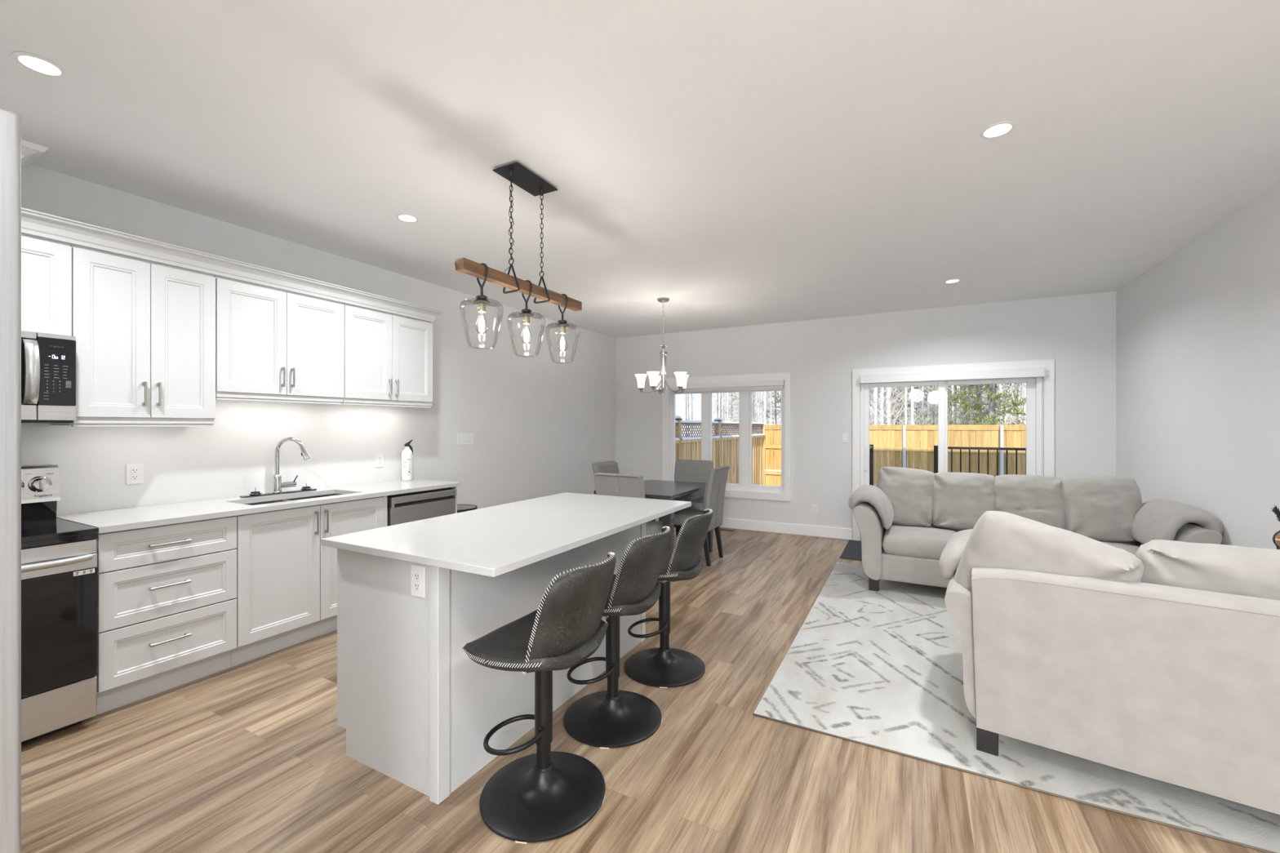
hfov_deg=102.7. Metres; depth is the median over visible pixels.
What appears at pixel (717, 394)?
bare tree
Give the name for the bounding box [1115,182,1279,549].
wall
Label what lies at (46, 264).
upper cabinet
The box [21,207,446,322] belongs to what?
crown molding
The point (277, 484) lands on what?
faucet
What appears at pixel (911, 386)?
birch tree
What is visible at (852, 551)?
doormat
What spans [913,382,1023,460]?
pine tree
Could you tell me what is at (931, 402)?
birch tree
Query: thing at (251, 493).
basket
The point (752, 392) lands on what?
bare tree
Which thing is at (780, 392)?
bare tree
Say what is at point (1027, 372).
roller blind
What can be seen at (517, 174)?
pendant light
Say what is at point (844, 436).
light switch
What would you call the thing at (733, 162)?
ceiling
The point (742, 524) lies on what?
baseboard
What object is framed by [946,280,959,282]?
diffuser
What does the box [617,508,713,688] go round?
bar stool
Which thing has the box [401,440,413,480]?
fire extinguisher
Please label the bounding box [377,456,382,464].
socket
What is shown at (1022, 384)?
birch tree
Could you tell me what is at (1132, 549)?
seat cushion
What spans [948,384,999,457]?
pine tree
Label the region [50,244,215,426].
upper cabinet
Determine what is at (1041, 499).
cushion
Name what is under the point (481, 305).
socket
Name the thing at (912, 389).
birch tree
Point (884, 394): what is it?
birch tree
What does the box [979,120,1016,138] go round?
recessed light
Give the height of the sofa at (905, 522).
0.998 m
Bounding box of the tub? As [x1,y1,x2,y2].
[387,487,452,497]
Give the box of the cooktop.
[21,518,98,548]
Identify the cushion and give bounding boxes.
[875,466,934,527]
[881,524,956,559]
[932,471,996,530]
[954,511,1143,589]
[994,474,1065,529]
[1060,475,1142,542]
[1099,541,1139,555]
[1134,539,1279,599]
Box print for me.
[44,364,71,393]
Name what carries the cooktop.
in the range
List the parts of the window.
sash, sash, sash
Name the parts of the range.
knob, knob, control panel, handle, oven door, oven glass, drawer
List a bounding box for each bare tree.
[676,393,701,436]
[676,394,698,435]
[678,394,690,432]
[678,394,697,436]
[697,392,733,431]
[700,392,738,435]
[715,392,738,431]
[724,392,752,427]
[728,391,776,433]
[730,391,774,427]
[763,391,781,424]
[869,387,894,425]
[885,386,917,463]
[913,385,960,433]
[920,385,977,425]
[948,385,1006,423]
[967,383,1022,424]
[995,382,1023,423]
[1006,385,1023,422]
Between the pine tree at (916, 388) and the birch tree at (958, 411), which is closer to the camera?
the birch tree at (958, 411)
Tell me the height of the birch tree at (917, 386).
15.267 m
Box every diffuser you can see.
[17,55,61,75]
[398,215,416,221]
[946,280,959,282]
[983,124,1011,137]
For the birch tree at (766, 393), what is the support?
on the floor
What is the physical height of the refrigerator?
1.762 m
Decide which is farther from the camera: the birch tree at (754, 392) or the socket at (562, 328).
the birch tree at (754, 392)
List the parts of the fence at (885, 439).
rail, rail, rail, post, post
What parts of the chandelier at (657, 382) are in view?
lamp shade, arm, lamp shade, arm, lamp shade, crown, chain, arm, lamp shade, lamp shade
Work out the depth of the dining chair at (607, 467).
5.88 m
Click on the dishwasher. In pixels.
(404, 508)
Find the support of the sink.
in the countertop at (128, 518)
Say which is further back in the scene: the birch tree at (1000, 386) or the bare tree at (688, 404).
the bare tree at (688, 404)
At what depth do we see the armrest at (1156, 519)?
3.51 m
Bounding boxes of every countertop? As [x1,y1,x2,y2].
[56,479,460,533]
[320,492,691,577]
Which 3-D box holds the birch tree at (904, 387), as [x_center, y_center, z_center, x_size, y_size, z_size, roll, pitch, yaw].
[10.211,-6.013,21.746,2.865,15.701,2.568,0,0,38]
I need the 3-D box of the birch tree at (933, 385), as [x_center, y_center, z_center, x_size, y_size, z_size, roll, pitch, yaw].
[12.984,-5.075,22.335,2.261,13.826,2.523,0,0,-35]
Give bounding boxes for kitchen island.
[337,522,645,804]
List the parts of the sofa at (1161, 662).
arm, leg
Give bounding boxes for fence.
[675,415,765,484]
[764,424,1026,486]
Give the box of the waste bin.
[457,504,477,512]
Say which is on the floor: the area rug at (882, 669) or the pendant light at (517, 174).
the area rug at (882, 669)
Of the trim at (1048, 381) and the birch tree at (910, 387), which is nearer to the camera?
the trim at (1048, 381)
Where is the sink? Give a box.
[244,493,344,505]
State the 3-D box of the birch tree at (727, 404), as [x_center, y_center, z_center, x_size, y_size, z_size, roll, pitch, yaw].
[5.407,-5.957,31.672,2.552,15.589,2.849,0,0,-11]
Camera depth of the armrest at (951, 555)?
2.39 m
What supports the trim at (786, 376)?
attached to the wall at (1077, 332)
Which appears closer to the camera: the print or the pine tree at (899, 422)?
the print
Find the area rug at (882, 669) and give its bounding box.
[752,562,1279,852]
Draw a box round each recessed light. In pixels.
[11,51,66,77]
[395,213,418,222]
[943,278,960,283]
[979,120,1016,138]
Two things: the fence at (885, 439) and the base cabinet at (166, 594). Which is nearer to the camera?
the base cabinet at (166, 594)
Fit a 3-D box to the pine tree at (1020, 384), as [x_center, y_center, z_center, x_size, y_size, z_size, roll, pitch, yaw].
[22.801,-3.133,30.910,3.553,9.942,3.986,0,0,11]
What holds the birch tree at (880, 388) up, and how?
on the floor
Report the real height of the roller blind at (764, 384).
0.116 m
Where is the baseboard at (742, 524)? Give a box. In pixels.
[655,517,852,540]
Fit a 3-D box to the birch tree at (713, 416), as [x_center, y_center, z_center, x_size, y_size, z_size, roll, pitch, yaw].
[3.521,-3.913,24.890,2.752,11.503,2.553,0,0,33]
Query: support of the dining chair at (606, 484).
on the floor
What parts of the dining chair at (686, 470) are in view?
backrest, seat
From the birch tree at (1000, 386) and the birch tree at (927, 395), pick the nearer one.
the birch tree at (1000, 386)
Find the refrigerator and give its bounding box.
[0,107,21,852]
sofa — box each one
[848,466,1224,591]
[938,511,1279,814]
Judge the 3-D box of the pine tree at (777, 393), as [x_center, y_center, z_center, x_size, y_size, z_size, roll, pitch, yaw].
[8.156,-1.974,30.805,3.300,7.624,3.014,0,0,10]
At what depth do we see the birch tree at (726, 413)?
27.14 m
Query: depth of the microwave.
2.41 m
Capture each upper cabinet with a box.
[21,233,71,336]
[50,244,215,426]
[213,275,344,404]
[342,303,432,408]
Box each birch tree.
[688,393,737,430]
[697,392,734,418]
[711,392,737,434]
[715,394,737,431]
[723,392,738,433]
[728,392,764,420]
[733,391,772,431]
[751,391,777,421]
[751,391,781,429]
[755,391,780,425]
[755,392,781,425]
[758,391,781,425]
[760,392,780,425]
[869,386,888,425]
[869,386,906,425]
[869,386,913,425]
[869,386,917,424]
[870,386,908,424]
[871,386,910,425]
[874,386,902,425]
[879,386,909,422]
[891,386,928,438]
[893,386,932,466]
[894,386,933,431]
[896,386,935,440]
[899,385,967,425]
[903,386,924,432]
[907,386,930,424]
[914,384,988,425]
[914,385,937,424]
[916,386,975,422]
[922,386,937,425]
[930,384,988,444]
[950,387,999,423]
[969,383,1013,424]
[982,383,1023,424]
[996,382,1026,424]
[997,383,1023,424]
[1006,385,1023,424]
[1014,383,1023,424]
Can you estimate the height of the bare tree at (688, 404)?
10.383 m
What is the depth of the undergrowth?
20.57 m
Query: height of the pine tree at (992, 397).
11.399 m
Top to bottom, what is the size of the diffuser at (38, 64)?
0.004 m
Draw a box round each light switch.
[457,433,473,444]
[841,433,848,442]
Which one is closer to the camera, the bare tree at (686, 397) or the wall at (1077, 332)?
the wall at (1077, 332)
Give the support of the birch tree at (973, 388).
on the floor
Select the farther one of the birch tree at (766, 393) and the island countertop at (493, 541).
the birch tree at (766, 393)
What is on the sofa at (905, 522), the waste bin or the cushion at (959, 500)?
the cushion at (959, 500)
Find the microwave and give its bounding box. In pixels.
[21,330,75,422]
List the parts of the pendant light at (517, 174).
lamp shade, bulb, power cord, chain mount, chain, lamp shade, bulb, chain mount, chain, lamp shade, bulb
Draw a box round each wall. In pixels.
[21,164,615,515]
[615,291,1115,528]
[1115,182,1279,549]
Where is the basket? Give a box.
[248,492,262,495]
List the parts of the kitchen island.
panel, corner post, panel, corner post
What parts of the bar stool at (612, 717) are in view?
seat, backrest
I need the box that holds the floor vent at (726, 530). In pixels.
[713,528,735,531]
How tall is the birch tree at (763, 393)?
13.901 m
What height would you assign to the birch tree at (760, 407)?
9.599 m
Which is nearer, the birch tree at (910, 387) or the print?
the print
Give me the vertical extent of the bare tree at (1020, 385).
10.201 m
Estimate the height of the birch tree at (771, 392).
11.705 m
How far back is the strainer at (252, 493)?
3.44 m
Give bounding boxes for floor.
[21,527,1265,852]
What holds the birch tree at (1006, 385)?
on the floor
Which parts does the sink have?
bowl, bowl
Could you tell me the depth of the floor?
1.99 m
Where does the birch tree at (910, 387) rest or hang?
on the floor
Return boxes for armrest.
[848,484,893,529]
[938,528,973,579]
[1130,499,1224,544]
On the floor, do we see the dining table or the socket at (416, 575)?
the dining table
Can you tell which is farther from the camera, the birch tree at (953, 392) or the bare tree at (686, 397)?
the bare tree at (686, 397)
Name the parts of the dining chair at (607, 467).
backrest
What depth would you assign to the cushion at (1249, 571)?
1.88 m
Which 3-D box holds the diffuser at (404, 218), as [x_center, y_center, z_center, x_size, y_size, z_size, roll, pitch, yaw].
[-1.506,-1.350,3.313,0.105,0.004,0.105,0,0,28]
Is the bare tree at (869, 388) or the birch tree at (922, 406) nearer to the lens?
the bare tree at (869, 388)
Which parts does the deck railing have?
post, post, rail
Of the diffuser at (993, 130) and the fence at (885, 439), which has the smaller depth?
the diffuser at (993, 130)
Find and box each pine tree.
[724,392,738,431]
[757,391,781,431]
[870,386,915,425]
[878,386,925,423]
[892,386,937,442]
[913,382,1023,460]
[913,383,1026,462]
[913,386,937,425]
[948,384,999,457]
[997,383,1022,423]
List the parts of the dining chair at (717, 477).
seat, leg, backrest, leg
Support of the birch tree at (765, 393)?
on the floor
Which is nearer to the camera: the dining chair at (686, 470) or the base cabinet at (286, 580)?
the base cabinet at (286, 580)
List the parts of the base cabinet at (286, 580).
door, handle, handle, door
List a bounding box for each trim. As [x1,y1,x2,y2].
[662,372,791,501]
[852,359,1053,541]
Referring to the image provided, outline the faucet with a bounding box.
[240,436,316,497]
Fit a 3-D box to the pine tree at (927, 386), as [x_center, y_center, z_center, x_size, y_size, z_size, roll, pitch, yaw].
[18.341,-3.272,32.196,4.424,10.221,4.041,0,0,10]
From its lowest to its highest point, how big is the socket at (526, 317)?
0.046 m
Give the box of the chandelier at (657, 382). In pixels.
[635,297,689,394]
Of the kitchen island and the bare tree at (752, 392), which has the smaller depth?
the kitchen island
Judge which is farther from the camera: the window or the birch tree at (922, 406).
the birch tree at (922, 406)
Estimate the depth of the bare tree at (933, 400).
19.05 m
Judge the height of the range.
1.190 m
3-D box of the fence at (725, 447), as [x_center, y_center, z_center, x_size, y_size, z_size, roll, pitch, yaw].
[1.871,0.825,11.177,0.142,2.025,6.506,0,0,28]
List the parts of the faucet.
deck plate, spout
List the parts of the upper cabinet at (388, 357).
door, handle, handle, door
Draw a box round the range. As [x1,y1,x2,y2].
[21,464,98,744]
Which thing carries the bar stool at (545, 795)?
on the floor
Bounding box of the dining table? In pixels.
[594,480,713,552]
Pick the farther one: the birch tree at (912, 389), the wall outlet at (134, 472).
the birch tree at (912, 389)
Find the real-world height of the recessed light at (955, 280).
0.006 m
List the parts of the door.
handle, sliding panel, fixed panel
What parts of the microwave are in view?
door, handle, trim, trim, control panel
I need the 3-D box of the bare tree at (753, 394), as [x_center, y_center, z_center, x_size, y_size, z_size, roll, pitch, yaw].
[5.369,-4.146,23.503,3.168,11.971,2.269,0,0,38]
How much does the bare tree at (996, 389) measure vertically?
12.092 m
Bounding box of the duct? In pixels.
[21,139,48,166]
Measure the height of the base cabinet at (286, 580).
0.884 m
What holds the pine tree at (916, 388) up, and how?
on the floor
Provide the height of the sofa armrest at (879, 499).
0.328 m
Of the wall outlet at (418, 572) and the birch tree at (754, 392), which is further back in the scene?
the birch tree at (754, 392)
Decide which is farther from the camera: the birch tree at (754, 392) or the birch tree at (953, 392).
the birch tree at (754, 392)
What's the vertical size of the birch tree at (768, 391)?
12.080 m
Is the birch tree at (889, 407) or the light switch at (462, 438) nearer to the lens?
the light switch at (462, 438)
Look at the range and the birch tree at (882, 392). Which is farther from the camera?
the birch tree at (882, 392)
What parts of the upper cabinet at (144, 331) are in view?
door, handle, handle, door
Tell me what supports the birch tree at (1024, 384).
on the floor
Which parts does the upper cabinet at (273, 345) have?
door, handle, handle, door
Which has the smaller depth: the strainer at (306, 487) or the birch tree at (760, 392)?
the strainer at (306, 487)
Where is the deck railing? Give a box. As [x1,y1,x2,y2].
[869,444,1026,485]
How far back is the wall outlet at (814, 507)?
6.45 m
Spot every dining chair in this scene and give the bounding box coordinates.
[591,461,655,520]
[594,472,662,537]
[658,459,713,535]
[658,465,729,566]
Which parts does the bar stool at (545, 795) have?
seat, backrest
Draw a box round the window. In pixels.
[670,386,784,493]
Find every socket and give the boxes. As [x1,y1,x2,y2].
[131,467,138,479]
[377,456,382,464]
[413,572,420,591]
[477,302,485,313]
[523,315,529,324]
[559,325,565,333]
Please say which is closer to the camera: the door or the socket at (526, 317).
the socket at (526, 317)
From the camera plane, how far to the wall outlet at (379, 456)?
4.35 m
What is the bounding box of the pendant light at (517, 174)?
[454,162,582,364]
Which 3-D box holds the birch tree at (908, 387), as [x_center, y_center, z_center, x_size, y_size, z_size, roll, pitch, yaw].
[12.588,-6.189,26.014,2.628,16.052,2.933,0,0,5]
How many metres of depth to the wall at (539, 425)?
4.17 m
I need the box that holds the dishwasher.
[387,487,456,526]
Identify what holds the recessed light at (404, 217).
in the ceiling
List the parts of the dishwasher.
control panel, pocket handle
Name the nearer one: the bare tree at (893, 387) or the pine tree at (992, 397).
the pine tree at (992, 397)
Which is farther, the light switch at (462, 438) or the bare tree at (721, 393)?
the bare tree at (721, 393)
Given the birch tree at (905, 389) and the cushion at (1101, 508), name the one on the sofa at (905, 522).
the cushion at (1101, 508)
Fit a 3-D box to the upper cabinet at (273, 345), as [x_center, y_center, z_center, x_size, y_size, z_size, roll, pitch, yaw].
[-2.486,-0.534,3.482,0.359,0.746,0.780,0,0,28]
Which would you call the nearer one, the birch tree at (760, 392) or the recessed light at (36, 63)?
the recessed light at (36, 63)
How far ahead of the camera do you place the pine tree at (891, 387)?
31.20 m
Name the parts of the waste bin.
lid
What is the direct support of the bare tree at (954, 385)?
on the floor
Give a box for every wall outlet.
[125,463,143,484]
[375,453,383,467]
[411,564,425,598]
[811,504,817,514]
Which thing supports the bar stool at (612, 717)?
on the floor
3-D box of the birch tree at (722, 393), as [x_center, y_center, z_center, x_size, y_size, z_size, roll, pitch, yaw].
[4.094,-4.173,25.849,1.966,12.022,2.194,0,0,28]
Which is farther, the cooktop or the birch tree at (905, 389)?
the birch tree at (905, 389)
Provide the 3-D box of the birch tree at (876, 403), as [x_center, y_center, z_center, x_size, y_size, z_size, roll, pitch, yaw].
[8.787,-4.848,19.206,2.531,13.370,2.950,0,0,17]
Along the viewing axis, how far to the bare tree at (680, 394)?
45.60 m
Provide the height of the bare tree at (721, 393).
12.034 m
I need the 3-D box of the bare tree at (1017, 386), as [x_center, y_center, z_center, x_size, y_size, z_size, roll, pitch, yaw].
[15.398,-3.615,20.892,2.887,10.907,2.067,0,0,-29]
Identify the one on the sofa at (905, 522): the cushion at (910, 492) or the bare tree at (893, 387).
the cushion at (910, 492)
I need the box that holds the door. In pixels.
[860,377,1043,540]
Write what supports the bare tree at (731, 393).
on the floor
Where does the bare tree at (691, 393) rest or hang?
on the floor
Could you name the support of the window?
in the wall at (1077, 332)
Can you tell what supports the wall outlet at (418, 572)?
attached to the kitchen island
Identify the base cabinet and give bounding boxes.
[95,515,236,715]
[231,493,387,667]
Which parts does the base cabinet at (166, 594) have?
drawer, drawer, drawer, handle, handle, handle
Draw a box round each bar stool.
[461,551,616,844]
[563,526,671,749]
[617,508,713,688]
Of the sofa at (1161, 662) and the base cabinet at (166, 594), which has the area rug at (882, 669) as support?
the sofa at (1161, 662)
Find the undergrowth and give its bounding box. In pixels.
[720,402,1023,472]
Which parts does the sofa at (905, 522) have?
arm, leg, seat, frame, arm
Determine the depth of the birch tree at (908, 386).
22.10 m
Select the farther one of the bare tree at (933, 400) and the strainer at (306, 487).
the bare tree at (933, 400)
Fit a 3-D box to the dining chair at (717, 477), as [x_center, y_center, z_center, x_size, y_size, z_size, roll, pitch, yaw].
[0.569,0.899,5.366,0.629,0.977,0.501,0,0,28]
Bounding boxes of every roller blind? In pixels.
[668,379,784,392]
[859,367,1045,391]
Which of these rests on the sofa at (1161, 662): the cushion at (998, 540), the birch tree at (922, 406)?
the cushion at (998, 540)
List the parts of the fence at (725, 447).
post, lattice frame, post, rail, lattice frame, post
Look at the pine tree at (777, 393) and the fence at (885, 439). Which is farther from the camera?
the pine tree at (777, 393)
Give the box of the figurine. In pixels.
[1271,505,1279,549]
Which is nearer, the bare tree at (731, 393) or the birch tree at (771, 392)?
the birch tree at (771, 392)
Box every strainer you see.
[248,487,262,495]
[300,483,312,489]
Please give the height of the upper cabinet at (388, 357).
0.746 m
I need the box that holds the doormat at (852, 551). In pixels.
[840,539,862,560]
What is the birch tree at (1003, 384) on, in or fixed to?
on the floor
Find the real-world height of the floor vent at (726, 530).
0.004 m
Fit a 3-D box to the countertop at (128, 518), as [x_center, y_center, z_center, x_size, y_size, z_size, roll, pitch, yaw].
[-2.308,0.487,3.507,0.649,0.030,2.175,0,0,28]
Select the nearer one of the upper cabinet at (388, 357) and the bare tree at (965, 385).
the upper cabinet at (388, 357)
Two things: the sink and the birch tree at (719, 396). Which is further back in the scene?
the birch tree at (719, 396)
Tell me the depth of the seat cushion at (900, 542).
4.18 m
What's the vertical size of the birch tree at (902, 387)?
11.443 m
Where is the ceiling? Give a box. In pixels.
[0,0,1279,337]
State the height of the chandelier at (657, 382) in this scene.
0.998 m
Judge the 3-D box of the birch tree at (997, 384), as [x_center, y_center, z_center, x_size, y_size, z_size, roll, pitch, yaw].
[15.148,-4.079,21.315,2.240,11.833,2.611,0,0,37]
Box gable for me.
[452,486,457,513]
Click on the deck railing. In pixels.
(871, 446)
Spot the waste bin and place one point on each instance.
(460, 508)
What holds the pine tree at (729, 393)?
on the floor
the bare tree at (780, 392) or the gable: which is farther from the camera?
the bare tree at (780, 392)

